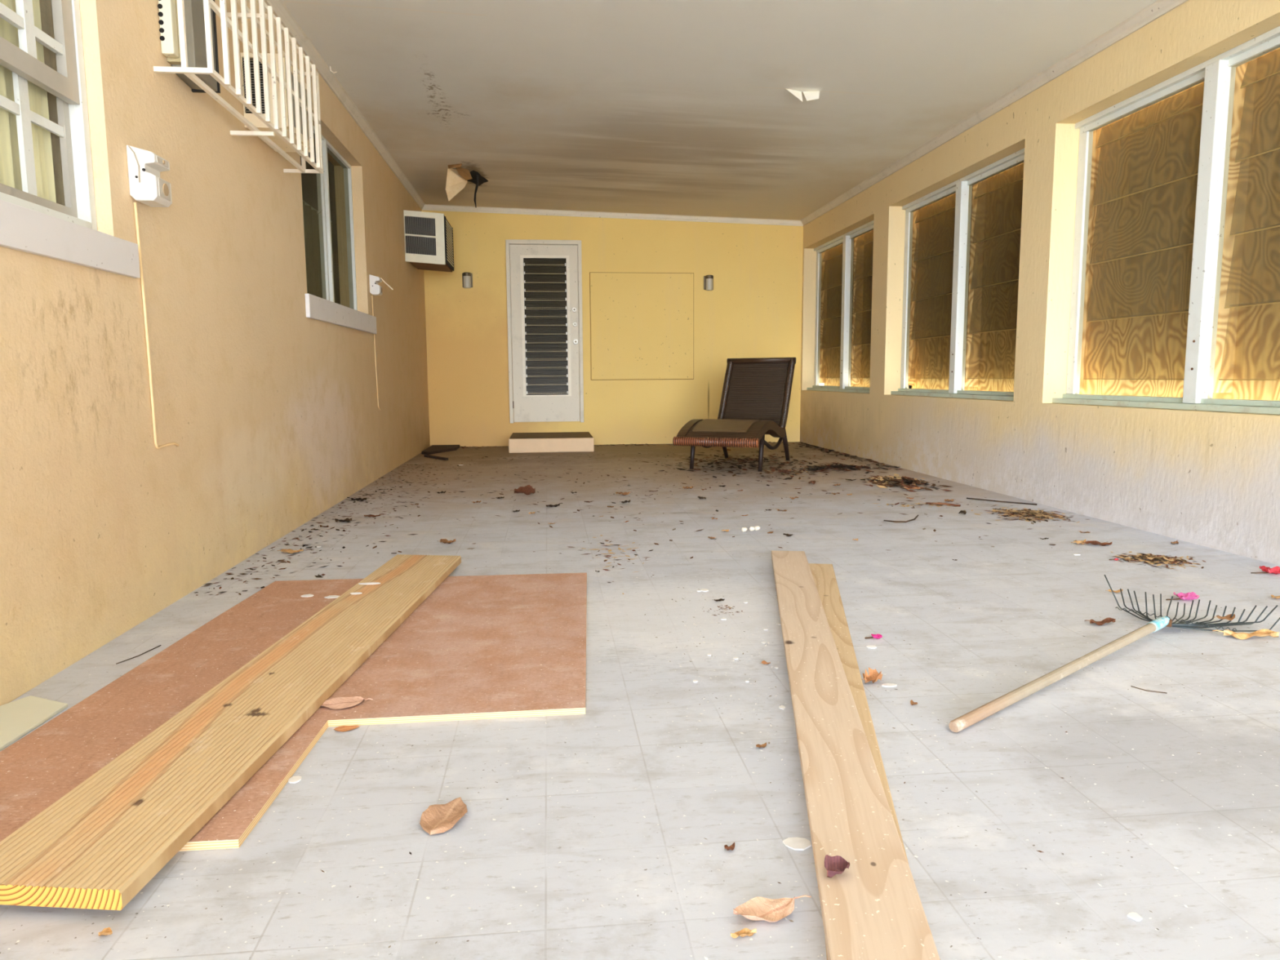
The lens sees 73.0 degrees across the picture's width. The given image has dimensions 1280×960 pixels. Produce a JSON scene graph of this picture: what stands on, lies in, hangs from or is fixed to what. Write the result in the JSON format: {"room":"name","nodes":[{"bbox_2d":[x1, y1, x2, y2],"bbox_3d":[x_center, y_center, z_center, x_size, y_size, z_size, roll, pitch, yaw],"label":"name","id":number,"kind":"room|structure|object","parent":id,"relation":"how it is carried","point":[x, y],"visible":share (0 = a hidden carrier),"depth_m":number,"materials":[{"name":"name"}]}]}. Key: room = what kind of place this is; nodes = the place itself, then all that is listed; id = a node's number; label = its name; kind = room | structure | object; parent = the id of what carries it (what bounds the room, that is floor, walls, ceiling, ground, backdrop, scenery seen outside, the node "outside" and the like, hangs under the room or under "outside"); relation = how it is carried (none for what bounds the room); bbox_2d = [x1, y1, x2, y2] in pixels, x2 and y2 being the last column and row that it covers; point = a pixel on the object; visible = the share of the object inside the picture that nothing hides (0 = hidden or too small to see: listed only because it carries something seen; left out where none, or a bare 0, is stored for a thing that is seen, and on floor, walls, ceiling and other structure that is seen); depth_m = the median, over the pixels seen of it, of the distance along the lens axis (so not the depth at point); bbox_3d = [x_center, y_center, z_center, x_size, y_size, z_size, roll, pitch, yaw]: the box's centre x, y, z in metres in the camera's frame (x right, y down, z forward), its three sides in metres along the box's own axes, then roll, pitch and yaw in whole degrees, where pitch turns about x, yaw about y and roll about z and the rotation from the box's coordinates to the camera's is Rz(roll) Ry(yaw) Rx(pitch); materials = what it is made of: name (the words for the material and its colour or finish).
{"room":"covered patio","nodes":[
{"label":"covered patio","id":0,"kind":"room"},
{"bbox_2d":[0,0,430,706],"bbox_3d":[-1.883,-1.147,4.081,0.200,2.895,11.530,-1,7,-6],"label":"wall","id":1,"kind":"structure","parent":0,"point":[274,416],"depth_m":3.11,"materials":[{"name":"yellow paint"}]},
{"bbox_2d":[0,0,140,278],"bbox_3d":[-1.582,-1.146,1.776,0.129,1.223,1.915,-1,7,-6],"label":"window","id":2,"kind":"structure","parent":1,"relation":"in","point":[29,223],"depth_m":2.46,"materials":[{"name":"wood"}]},
{"bbox_2d":[0,0,56,202],"bbox_3d":[-1.690,-1.201,1.749,0.060,1.097,1.692,-1,7,-6],"label":"curtain","id":3,"kind":"object","parent":2,"relation":"attached to","point":[10,164],"visible":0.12,"depth_m":2.43,"materials":[{"name":"beige fabric"}]},
{"bbox_2d":[126,145,172,207],"bbox_3d":[-1.601,-0.992,2.828,0.090,0.172,0.132,-1,7,-6],"label":"outlet box","id":4,"kind":"object","parent":1,"relation":"attached to","point":[146,186],"visible":1,"depth_m":2.78,"materials":[{"name":"white plastic"}]},
{"bbox_2d":[156,155,168,168],"bbox_3d":[-1.561,-1.040,2.831,0.002,0.017,0.082,-1,7,-6],"label":"socket","id":5,"kind":"object","parent":4,"relation":"attached to","point":[161,162],"depth_m":2.83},
{"bbox_2d":[158,177,170,200],"bbox_3d":[-1.561,-0.953,2.842,0.002,0.057,0.082,-1,7,-6],"label":"socket","id":6,"kind":"object","parent":4,"relation":"attached to","point":[164,187],"depth_m":2.83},
{"bbox_2d":[133,202,179,448],"bbox_3d":[-1.641,-0.509,2.945,0.015,0.808,0.192,-1,7,-6],"label":"cable","id":7,"kind":"object","parent":1,"relation":"attached to","point":[135,203],"visible":1,"depth_m":2.87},
{"bbox_2d":[153,0,323,173],"bbox_3d":[-1.647,-1.730,3.695,0.210,0.510,1.502,-1,7,-6],"label":"cage","id":8,"kind":"object","parent":1,"relation":"attached to","point":[246,13],"visible":0.98,"depth_m":3.60,"materials":[{"name":"white metal"}]},
{"bbox_2d":[157,0,220,93],"bbox_3d":[-1.642,-1.702,3.144,0.100,0.482,0.272,-1,7,-6],"label":"air conditioner","id":9,"kind":"object","parent":8,"relation":"in","point":[193,9],"visible":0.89,"depth_m":3.11,"materials":[{"name":"white metal"}]},
{"bbox_2d":[240,52,310,152],"bbox_3d":[-1.701,-1.763,4.089,0.183,0.317,0.472,-1,7,-6],"label":"air conditioner","id":10,"kind":"object","parent":1,"relation":"attached to","point":[251,117],"visible":0.38,"depth_m":3.87,"materials":[{"name":"beige metal"}]},
{"bbox_2d":[242,57,265,113],"bbox_3d":[-1.712,-1.756,3.865,0.104,0.238,0.004,-1,7,-6],"label":"grille","id":11,"kind":"object","parent":10,"relation":"attached to","point":[246,110],"depth_m":3.86,"materials":[{"name":"metal"}]},
{"bbox_2d":[302,200,336,302],"bbox_3d":[-2.200,-1.453,5.606,0.036,0.743,1.780,-1,7,-6],"label":"curtain","id":12,"kind":"object","parent":1,"relation":"hanging from","point":[311,224],"visible":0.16,"depth_m":5.88,"materials":[{"name":"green fabric"}]},
{"bbox_2d":[304,124,377,333],"bbox_3d":[-2.010,-1.614,5.663,0.153,1.210,1.910,-1,7,-6],"label":"window","id":13,"kind":"structure","parent":1,"relation":"in","point":[325,308],"depth_m":5.65,"materials":[{"name":"wood"}]},
{"bbox_2d":[264,0,425,208],"bbox_3d":[-1.752,-2.308,3.830,0.049,0.067,11.280,-1,7,-6],"label":"trim","id":14,"kind":"structure","parent":1,"relation":"attached to","point":[280,10],"depth_m":5.51,"materials":[{"name":"paint"}]},
{"bbox_2d":[371,295,380,410],"bbox_3d":[-2.051,-0.980,6.726,0.009,0.878,0.115,-1,7,-4],"label":"cable","id":15,"kind":"object","parent":1,"relation":"attached to","point":[371,295],"visible":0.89,"depth_m":6.71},
{"bbox_2d":[368,274,393,295],"bbox_3d":[-1.980,-1.490,6.630,0.152,0.149,0.143,-1,7,-6],"label":"outlet box","id":16,"kind":"object","parent":1,"relation":"attached to","point":[375,289],"visible":1,"depth_m":6.56,"materials":[{"name":"white plastic"}]},
{"bbox_2d":[403,209,453,271],"bbox_3d":[-2.085,-2.355,8.597,0.387,0.503,0.685,-1,7,-6],"label":"air conditioner","id":17,"kind":"object","parent":1,"relation":"attached to","point":[428,236],"visible":1,"depth_m":8.28,"materials":[{"name":"white plastic"}]},
{"bbox_2d":[300,146,340,304],"bbox_3d":[-2.236,-1.249,4.927,0.320,2.900,9.300,-1,7,-6],"label":"wall","id":18,"kind":"structure","parent":0,"point":[308,180],"depth_m":7.46,"materials":[{"name":"paint"}]},
{"bbox_2d":[422,209,803,446],"bbox_3d":[-0.261,-1.886,9.908,4.676,2.950,0.200,-1,7,-6],"label":"wall","id":19,"kind":"structure","parent":0,"point":[753,308],"depth_m":9.81,"materials":[{"name":"yellow paint"}]},
{"bbox_2d":[462,271,472,288],"bbox_3d":[-1.905,-2.200,9.540,0.112,0.166,0.101,-1,7,-6],"label":"wall lamp","id":20,"kind":"object","parent":19,"relation":"attached to","point":[467,277],"visible":1,"depth_m":9.51,"materials":[{"name":"glass"}]},
{"bbox_2d":[505,239,583,422],"bbox_3d":[-1.062,-1.656,9.711,0.836,2.026,0.068,-1,7,-6],"label":"door","id":21,"kind":"structure","parent":19,"relation":"in","point":[544,293],"depth_m":9.71,"materials":[{"name":"paint"}]},
{"bbox_2d":[422,204,803,226],"bbox_3d":[-0.255,-2.957,9.653,4.268,0.189,0.049,-1,7,-6],"label":"trim","id":22,"kind":"structure","parent":19,"relation":"attached to","point":[427,206],"depth_m":9.64,"materials":[{"name":"white paint"}]},
{"bbox_2d":[589,271,693,380],"bbox_3d":[0.027,-1.745,9.844,1.187,1.204,0.020,-1,7,-6],"label":"wall panel","id":23,"kind":"object","parent":19,"relation":"attached to","point":[642,324],"visible":1,"depth_m":9.83,"materials":[{"name":"yellow paint"}]},
{"bbox_2d":[703,275,713,290],"bbox_3d":[0.787,-2.237,9.825,0.112,0.166,0.101,-1,7,-6],"label":"wall lamp","id":24,"kind":"object","parent":19,"relation":"attached to","point":[708,279],"visible":1,"depth_m":9.79,"materials":[{"name":"glass"}]},
{"bbox_2d":[0,441,1279,959],"bbox_3d":[0.425,0.349,4.139,4.900,0.120,12.400,-1,7,-6],"label":"floor","id":25,"kind":"structure","parent":0,"point":[546,798],"depth_m":1.82,"materials":[{"name":"concrete"}]},
{"bbox_2d":[0,695,67,751],"bbox_3d":[-1.409,0.596,1.647,0.156,0.008,1.011,-1,7,-6],"label":"threshold slab","id":26,"kind":"object","parent":25,"relation":"on","point":[18,717],"visible":1,"depth_m":2.01,"materials":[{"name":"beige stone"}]},
{"bbox_2d":[97,927,112,936],"bbox_3d":[-0.759,0.641,1.226,0.015,0.009,0.015,4,8,33],"label":"dry leaf","id":27,"kind":"object","parent":25,"relation":"on","point":[105,931],"visible":1,"depth_m":1.23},
{"bbox_2d":[115,644,160,664],"bbox_3d":[-1.428,0.498,2.477,0.013,0.004,0.168,1,7,11],"label":"twig","id":28,"kind":"object","parent":25,"relation":"on","point":[160,645],"visible":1,"depth_m":2.46,"materials":[{"name":"wood"}]},
{"bbox_2d":[277,548,303,553],"bbox_3d":[-1.578,0.320,3.907,0.111,0.017,0.056,-2,7,-12],"label":"dry leaf","id":29,"kind":"object","parent":25,"relation":"on","point":[290,551],"visible":1,"depth_m":3.90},
{"bbox_2d":[0,573,586,851],"bbox_3d":[-0.760,0.498,2.389,1.314,0.016,1.961,-1,7,-6],"label":"plywood sheet","id":30,"kind":"object","parent":25,"relation":"on","point":[476,647],"visible":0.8,"depth_m":2.21,"materials":[{"name":"wood"}]},
{"bbox_2d":[0,554,461,910],"bbox_3d":[-0.884,0.468,2.438,0.277,0.032,2.382,0,7,0],"label":"board","id":31,"kind":"object","parent":30,"relation":"on","point":[96,846],"visible":1,"depth_m":1.67,"materials":[{"name":"brown wood"}]},
{"bbox_2d":[358,582,380,584],"bbox_3d":[-0.968,0.371,3.101,0.077,0.002,0.025,-1,7,-6],"label":"flake","id":32,"kind":"object","parent":31,"relation":"on","point":[368,583],"visible":1,"depth_m":3.10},
{"bbox_2d":[300,594,313,597],"bbox_3d":[-1.177,0.410,3.065,0.039,0.002,0.036,5,9,39],"label":"flake","id":33,"kind":"object","parent":30,"relation":"on","point":[304,595],"visible":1,"depth_m":3.06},
{"bbox_2d":[324,595,339,598],"bbox_3d":[-1.079,0.412,3.045,0.052,0.002,0.040,3,8,27],"label":"flake","id":34,"kind":"object","parent":30,"relation":"on","point":[330,596],"visible":0.79,"depth_m":3.04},
{"bbox_2d":[320,696,373,709],"bbox_3d":[-0.699,0.526,2.047,0.101,0.009,0.084,3,8,26],"label":"dry leaf","id":35,"kind":"object","parent":30,"relation":"on","point":[338,703],"visible":0.94,"depth_m":2.05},
{"bbox_2d":[288,775,302,783],"bbox_3d":[-0.677,0.588,1.697,0.024,0.002,0.028,-1,7,-6],"label":"flake","id":36,"kind":"object","parent":25,"relation":"on","point":[293,780],"visible":1,"depth_m":1.70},
{"bbox_2d":[195,463,472,595],"bbox_3d":[-1.514,0.130,5.531,0.822,0.005,4.795,-1,7,-6],"label":"leaf litter","id":37,"kind":"object","parent":25,"relation":"on","point":[344,547],"visible":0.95,"depth_m":4.25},
{"bbox_2d":[333,518,351,522],"bbox_3d":[-1.629,0.219,4.731,0.112,0.022,0.047,0,7,5],"label":"dry leaf","id":38,"kind":"object","parent":25,"relation":"on","point":[345,519],"visible":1,"depth_m":4.72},
{"bbox_2d":[333,725,359,731],"bbox_3d":[-0.659,0.557,1.945,0.055,0.002,0.034,-3,7,-17],"label":"dry leaf","id":39,"kind":"object","parent":25,"relation":"on","point":[343,728],"visible":1,"depth_m":1.94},
{"bbox_2d":[351,497,366,501],"bbox_3d":[-1.789,0.123,5.540,0.111,0.022,0.047,-3,7,-19],"label":"dry leaf","id":40,"kind":"object","parent":25,"relation":"on","point":[352,499],"visible":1,"depth_m":5.53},
{"bbox_2d":[364,514,383,517],"bbox_3d":[-1.506,0.201,4.900,0.107,0.015,0.038,-2,7,-16],"label":"dry leaf","id":41,"kind":"object","parent":25,"relation":"on","point":[373,516],"visible":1,"depth_m":4.90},
{"bbox_2d":[423,454,448,460],"bbox_3d":[-1.978,-0.220,8.390,0.030,0.022,0.474,-6,9,-38],"label":"stick","id":42,"kind":"object","parent":25,"relation":"on","point":[424,455],"visible":1,"depth_m":8.35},
{"bbox_2d":[421,444,459,454],"bbox_3d":[-2.124,-0.326,9.259,0.310,0.029,0.909,-1,7,-6],"label":"board","id":43,"kind":"object","parent":25,"relation":"on","point":[433,449],"visible":0.99,"depth_m":9.20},
{"bbox_2d":[419,797,467,835],"bbox_3d":[-0.348,0.598,1.544,0.096,0.014,0.095,-5,8,-33],"label":"dry leaf","id":44,"kind":"object","parent":25,"relation":"on","point":[437,818],"visible":1,"depth_m":1.54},
{"bbox_2d":[440,538,455,543],"bbox_3d":[-0.918,0.288,4.110,0.070,0.023,0.057,2,7,17],"label":"dry leaf","id":45,"kind":"object","parent":25,"relation":"on","point":[443,540],"visible":1,"depth_m":4.11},
{"bbox_2d":[510,484,535,494],"bbox_3d":[-0.777,0.067,5.754,0.128,0.069,0.116,4,8,32],"label":"dry leaf","id":46,"kind":"object","parent":25,"relation":"on","point":[527,490],"visible":1,"depth_m":5.74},
{"bbox_2d":[508,431,594,453],"bbox_3d":[-0.967,-0.415,9.436,0.882,0.151,0.915,-1,7,-6],"label":"step","id":47,"kind":"structure","parent":25,"relation":"on","point":[561,442],"depth_m":9.00,"materials":[{"name":"paint"}]},
{"bbox_2d":[546,502,562,506],"bbox_3d":[-0.520,0.152,5.245,0.045,0.018,0.126,6,10,44],"label":"dry leaf","id":48,"kind":"object","parent":25,"relation":"on","point":[549,505],"visible":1,"depth_m":5.24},
{"bbox_2d":[577,534,653,594],"bbox_3d":[-0.104,0.339,3.713,0.317,0.007,1.191,-1,7,-6],"label":"litter","id":49,"kind":"object","parent":25,"relation":"on","point":[620,548],"visible":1,"depth_m":3.82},
{"bbox_2d":[461,441,782,448],"bbox_3d":[-0.239,-0.393,9.795,4.011,0.010,0.434,-1,7,-6],"label":"leaf litter","id":50,"kind":"object","parent":25,"relation":"on","point":[463,447],"visible":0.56,"depth_m":9.81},
{"bbox_2d":[615,491,629,495],"bbox_3d":[-0.106,0.089,5.723,0.089,0.024,0.069,3,8,29],"label":"dry leaf","id":51,"kind":"object","parent":25,"relation":"on","point":[622,493],"visible":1,"depth_m":5.72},
{"bbox_2d":[320,451,1107,567],"bbox_3d":[0.193,0.025,6.309,3.943,0.006,5.206,-1,7,-6],"label":"leaf litter","id":52,"kind":"object","parent":25,"relation":"on","point":[934,530],"visible":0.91,"depth_m":5.74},
{"bbox_2d":[703,604,742,615],"bbox_3d":[0.277,0.435,2.904,0.134,0.004,0.122,-1,7,-6],"label":"litter","id":53,"kind":"object","parent":25,"relation":"on","point":[726,605],"visible":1,"depth_m":2.92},
{"bbox_2d":[190,561,1265,959],"bbox_3d":[0.769,0.473,2.571,3.135,0.002,2.790,-1,7,-6],"label":"plaster dust","id":54,"kind":"object","parent":25,"relation":"on","point":[705,957],"visible":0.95,"depth_m":1.33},
{"bbox_2d":[724,842,734,850],"bbox_3d":[0.149,0.610,1.439,0.024,0.010,0.014,-6,9,-40],"label":"dry leaf","id":55,"kind":"object","parent":25,"relation":"on","point":[731,847],"visible":1,"depth_m":1.44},
{"bbox_2d":[672,357,795,471],"bbox_3d":[0.868,-0.592,7.526,0.700,0.954,1.457,2,7,23],"label":"chaise lounge","id":56,"kind":"object","parent":25,"relation":"on","point":[755,399],"visible":1,"depth_m":7.89,"materials":[{"name":"wicker"}]},
{"bbox_2d":[204,549,1267,948],"bbox_3d":[0.779,0.473,2.571,3.119,0.002,2.801,-1,7,-6],"label":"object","id":57,"kind":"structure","parent":25,"relation":"on","point":[1071,549],"depth_m":1.69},
{"bbox_2d":[730,928,756,937],"bbox_3d":[0.145,0.636,1.215,0.038,0.010,0.011,-2,7,-12],"label":"dry leaf","id":58,"kind":"object","parent":25,"relation":"on","point":[745,931],"visible":1,"depth_m":1.22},
{"bbox_2d":[741,526,747,531],"bbox_3d":[0.526,0.248,4.364,0.032,0.023,0.022,-2,7,-16],"label":"lump","id":59,"kind":"object","parent":25,"relation":"on","point":[743,529],"visible":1,"depth_m":4.36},
{"bbox_2d":[748,526,755,531],"bbox_3d":[0.567,0.246,4.381,0.032,0.023,0.022,-2,7,-16],"label":"lump","id":60,"kind":"object","parent":25,"relation":"on","point":[751,528],"visible":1,"depth_m":4.37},
{"bbox_2d":[754,525,759,530],"bbox_3d":[0.595,0.244,4.398,0.032,0.023,0.022,-2,7,-16],"label":"lump","id":61,"kind":"object","parent":25,"relation":"on","point":[757,527],"visible":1,"depth_m":4.39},
{"bbox_2d":[755,742,766,747],"bbox_3d":[0.258,0.563,1.835,0.032,0.007,0.016,-6,9,-40],"label":"dry leaf","id":62,"kind":"object","parent":25,"relation":"on","point":[763,745],"visible":1,"depth_m":1.84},
{"bbox_2d":[640,448,885,481],"bbox_3d":[0.838,-0.146,7.611,2.309,0.027,3.154,-1,7,-6],"label":"leaf litter","id":63,"kind":"object","parent":25,"relation":"on","point":[772,468],"visible":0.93,"depth_m":7.64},
{"bbox_2d":[733,894,811,922],"bbox_3d":[0.193,0.624,1.263,0.123,0.023,0.054,-3,7,-18],"label":"dry leaf","id":64,"kind":"object","parent":25,"relation":"on","point":[757,908],"visible":1,"depth_m":1.26,"materials":[{"name":"plant"}]},
{"bbox_2d":[778,705,785,709],"bbox_3d":[0.337,0.539,2.050,0.016,0.002,0.017,4,8,34],"label":"flake","id":65,"kind":"object","parent":25,"relation":"on","point":[781,707],"visible":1,"depth_m":2.05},
{"bbox_2d":[777,469,791,471],"bbox_3d":[1.164,-0.075,7.019,0.121,0.024,0.051,0,7,7],"label":"dry leaf","id":66,"kind":"object","parent":25,"relation":"on","point":[785,470],"visible":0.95,"depth_m":7.01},
{"bbox_2d":[755,468,828,479],"bbox_3d":[1.224,-0.055,6.894,0.583,0.013,0.745,6,10,44],"label":"leaf litter","id":67,"kind":"object","parent":25,"relation":"on","point":[794,471],"visible":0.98,"depth_m":6.90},
{"bbox_2d":[608,544,982,880],"bbox_3d":[0.245,0.462,2.691,0.708,0.002,2.753,-1,7,-6],"label":"plaster dust","id":68,"kind":"object","parent":25,"relation":"on","point":[639,544],"visible":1,"depth_m":2.47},
{"bbox_2d":[782,837,811,850],"bbox_3d":[0.265,0.611,1.453,0.046,0.002,0.038,-1,7,-6],"label":"flake","id":69,"kind":"object","parent":25,"relation":"on","point":[794,843],"visible":1,"depth_m":1.45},
{"bbox_2d":[790,442,900,470],"bbox_3d":[1.897,-0.263,8.576,0.381,0.015,3.019,-1,7,-6],"label":"leaf litter","id":70,"kind":"object","parent":25,"relation":"on","point":[806,446],"visible":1,"depth_m":8.49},
{"bbox_2d":[794,462,900,472],"bbox_3d":[1.720,-0.120,7.215,0.977,0.059,0.538,-1,7,-6],"label":"leaf litter","id":71,"kind":"object","parent":25,"relation":"on","point":[815,468],"visible":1,"depth_m":7.20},
{"bbox_2d":[808,563,908,959],"bbox_3d":[0.477,0.523,2.103,0.137,0.020,2.911,1,7,9],"label":"plank","id":72,"kind":"object","parent":25,"relation":"on","point":[824,575],"visible":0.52,"depth_m":2.39,"materials":[{"name":"wood"}]},
{"bbox_2d":[771,550,940,959],"bbox_3d":[0.446,0.491,2.191,0.140,0.020,3.025,0,7,7],"label":"plank","id":73,"kind":"object","parent":72,"relation":"on","point":[873,909],"visible":1,"depth_m":1.50,"materials":[{"name":"wood"}]},
{"bbox_2d":[824,854,849,877],"bbox_3d":[0.293,0.577,1.290,0.038,0.024,0.038,1,7,15],"label":"dry leaf","id":74,"kind":"object","parent":73,"relation":"on","point":[837,864],"visible":1,"depth_m":1.30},
{"bbox_2d":[866,645,876,648],"bbox_3d":[0.669,0.482,2.501,0.028,0.002,0.023,-1,7,-6],"label":"flake","id":75,"kind":"object","parent":25,"relation":"on","point":[868,646],"visible":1,"depth_m":2.50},
{"bbox_2d":[862,667,882,683],"bbox_3d":[0.593,0.499,2.210,0.051,0.040,0.050,3,8,28],"label":"dry leaf","id":76,"kind":"object","parent":25,"relation":"on","point":[874,676],"visible":1,"depth_m":2.22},
{"bbox_2d":[864,633,882,639],"bbox_3d":[0.696,0.467,2.586,0.051,0.015,0.029,0,7,3],"label":"flower","id":77,"kind":"object","parent":25,"relation":"on","point":[877,636],"visible":1,"depth_m":2.58,"materials":[{"name":"pink plant"}]},
{"bbox_2d":[881,683,897,687],"bbox_3d":[0.631,0.520,2.192,0.040,0.002,0.022,-1,7,-6],"label":"flake","id":78,"kind":"object","parent":25,"relation":"on","point":[886,685],"visible":1,"depth_m":2.19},
{"bbox_2d":[844,473,953,492],"bbox_3d":[1.912,0.000,6.228,0.669,0.054,0.906,-4,8,-27],"label":"leaf litter","id":79,"kind":"object","parent":25,"relation":"on","point":[879,479],"visible":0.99,"depth_m":6.17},
{"bbox_2d":[884,515,918,522],"bbox_3d":[1.435,0.210,4.653,0.247,0.017,0.091,-4,8,-26],"label":"twig","id":80,"kind":"object","parent":25,"relation":"on","point":[916,517],"visible":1,"depth_m":4.61,"materials":[{"name":"wood"}]},
{"bbox_2d":[910,699,917,705],"bbox_3d":[0.652,0.531,2.063,0.016,0.010,0.016,4,8,30],"label":"dry leaf","id":81,"kind":"object","parent":25,"relation":"on","point":[912,702],"visible":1,"depth_m":2.06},
{"bbox_2d":[878,501,998,508],"bbox_3d":[1.775,0.141,5.235,0.739,0.012,0.278,-1,7,-6],"label":"litter","id":82,"kind":"object","parent":25,"relation":"on","point":[902,504],"visible":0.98,"depth_m":5.19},
{"bbox_2d":[925,502,960,506],"bbox_3d":[1.822,0.145,5.203,0.202,0.014,0.024,4,8,31],"label":"twig","id":83,"kind":"object","parent":25,"relation":"on","point":[926,503],"visible":1,"depth_m":5.20,"materials":[{"name":"wood"}]},
{"bbox_2d":[958,510,966,514],"bbox_3d":[1.812,0.182,4.874,0.062,0.016,0.048,-2,7,-13],"label":"dry leaf","id":84,"kind":"object","parent":25,"relation":"on","point":[964,512],"visible":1,"depth_m":4.87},
{"bbox_2d":[966,497,1036,505],"bbox_3d":[2.210,0.131,5.311,0.426,0.009,0.028,6,9,42],"label":"twig","id":85,"kind":"object","parent":25,"relation":"on","point":[966,497],"visible":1,"depth_m":5.29,"materials":[{"name":"wood"}]},
{"bbox_2d":[971,505,1088,523],"bbox_3d":[2.141,0.176,4.837,0.530,0.034,0.599,-1,7,-6],"label":"heap","id":86,"kind":"object","parent":25,"relation":"on","point":[1028,512],"visible":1,"depth_m":4.78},
{"bbox_2d":[1071,539,1085,544],"bbox_3d":[2.021,0.285,3.985,0.118,0.022,0.035,-5,8,-34],"label":"dry leaf","id":87,"kind":"object","parent":25,"relation":"on","point":[1084,540],"visible":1,"depth_m":3.97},
{"bbox_2d":[1082,540,1111,545],"bbox_3d":[2.090,0.289,3.969,0.142,0.018,0.060,0,7,5],"label":"dry leaf","id":88,"kind":"object","parent":25,"relation":"on","point":[1092,542],"visible":1,"depth_m":3.96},
{"bbox_2d":[1086,617,1115,625],"bbox_3d":[1.444,0.444,2.716,0.101,0.018,0.034,-1,7,-6],"label":"dry leaf","id":89,"kind":"object","parent":25,"relation":"on","point":[1107,620],"visible":1,"depth_m":2.71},
{"bbox_2d":[1105,589,1122,592],"bbox_3d":[1.706,0.398,3.113,0.065,0.010,0.033,-1,7,-6],"label":"dry leaf","id":90,"kind":"object","parent":25,"relation":"on","point":[1109,590],"visible":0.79,"depth_m":3.11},
{"bbox_2d":[948,574,1279,732],"bbox_3d":[1.240,0.426,2.454,1.524,0.118,0.452,-4,8,-30],"label":"rake","id":91,"kind":"object","parent":25,"relation":"on","point":[958,724],"visible":1,"depth_m":2.34,"materials":[{"name":"brown wood"}]},
{"bbox_2d":[1216,613,1235,620],"bbox_3d":[1.806,0.423,2.675,0.083,0.013,0.042,-3,7,-17],"label":"dry leaf","id":92,"kind":"object","parent":91,"relation":"on","point":[1228,617],"visible":1,"depth_m":2.67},
{"bbox_2d":[1127,911,1142,920],"bbox_3d":[0.715,0.632,1.253,0.017,0.002,0.017,-1,7,-6],"label":"flake","id":93,"kind":"object","parent":25,"relation":"on","point":[1135,916],"visible":1,"depth_m":1.25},
{"bbox_2d":[1130,685,1166,693],"bbox_3d":[1.260,0.521,2.145,0.079,0.003,0.016,5,9,39],"label":"twig","id":94,"kind":"object","parent":25,"relation":"on","point":[1131,686],"visible":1,"depth_m":2.14,"materials":[{"name":"wood"}]},
{"bbox_2d":[1111,551,1216,570],"bbox_3d":[2.191,0.327,3.630,0.378,0.022,0.398,-1,7,-6],"label":"heap","id":95,"kind":"object","parent":25,"relation":"on","point":[1154,559],"visible":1,"depth_m":3.61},
{"bbox_2d":[1165,591,1199,599],"bbox_3d":[1.874,0.404,3.006,0.106,0.032,0.061,0,7,3],"label":"flower","id":96,"kind":"object","parent":25,"relation":"on","point":[1192,595],"visible":1,"depth_m":3.00,"materials":[{"name":"pink plant"}]},
{"bbox_2d":[1212,629,1279,639],"bbox_3d":[1.796,0.456,2.566,0.178,0.025,0.045,1,7,8],"label":"dry leaf","id":97,"kind":"object","parent":25,"relation":"on","point":[1261,633],"visible":1,"depth_m":2.56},
{"bbox_2d":[1250,565,1279,574],"bbox_3d":[2.450,0.353,3.392,0.120,0.033,0.068,1,7,9],"label":"flower","id":98,"kind":"object","parent":25,"relation":"on","point":[1276,570],"visible":1,"depth_m":3.38,"materials":[{"name":"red plant"}]},
{"bbox_2d":[281,0,1157,220],"bbox_3d":[0.499,-2.503,4.262,5.026,0.487,11.700,-1,7,-6],"label":"ceiling","id":99,"kind":"structure","parent":0,"point":[661,107],"depth_m":5.39,"materials":[{"name":"paint"}]},
{"bbox_2d":[445,163,488,208],"bbox_3d":[-1.561,-2.647,8.000,0.233,0.336,0.887,1,7,9],"label":"flap","id":100,"kind":"object","parent":99,"relation":"hanging from","point":[457,179],"visible":1,"depth_m":7.73,"materials":[{"name":"paper"}]},
{"bbox_2d":[786,88,819,102],"bbox_3d":[1.025,-2.420,5.460,0.225,0.083,0.074,-1,7,-6],"label":"paper","id":101,"kind":"object","parent":99,"relation":"attached to","point":[809,95],"visible":1,"depth_m":5.45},
{"bbox_2d":[800,0,1279,565],"bbox_3d":[2.567,-1.172,4.558,0.200,2.774,11.530,-1,7,-6],"label":"wall","id":102,"kind":"structure","parent":0,"point":[1207,478],"depth_m":5.12,"materials":[{"name":"yellow paint"}]},
{"bbox_2d":[807,220,908,393],"bbox_3d":[2.183,-1.784,8.947,0.260,1.730,2.380,-1,7,-6],"label":"window","id":103,"kind":"structure","parent":102,"relation":"in","point":[844,264],"depth_m":8.99,"materials":[{"name":"paint"}]},
{"bbox_2d":[890,147,1024,400],"bbox_3d":[2.444,-1.494,6.525,0.260,1.730,2.453,-1,7,-6],"label":"window","id":104,"kind":"structure","parent":102,"relation":"in","point":[962,237],"depth_m":6.49,"materials":[{"name":"paint"}]},
{"bbox_2d":[800,0,1188,225],"bbox_3d":[2.449,-2.267,4.287,0.049,0.067,11.280,-1,7,-6],"label":"trim","id":105,"kind":"structure","parent":102,"relation":"attached to","point":[1158,8],"depth_m":5.26,"materials":[{"name":"paint"}]},
{"bbox_2d":[1052,26,1279,414],"bbox_3d":[2.711,-1.199,4.053,0.260,1.730,2.380,-1,7,-6],"label":"window","id":106,"kind":"structure","parent":102,"relation":"in","point":[1175,304],"depth_m":4.39,"materials":[{"name":"paint"}]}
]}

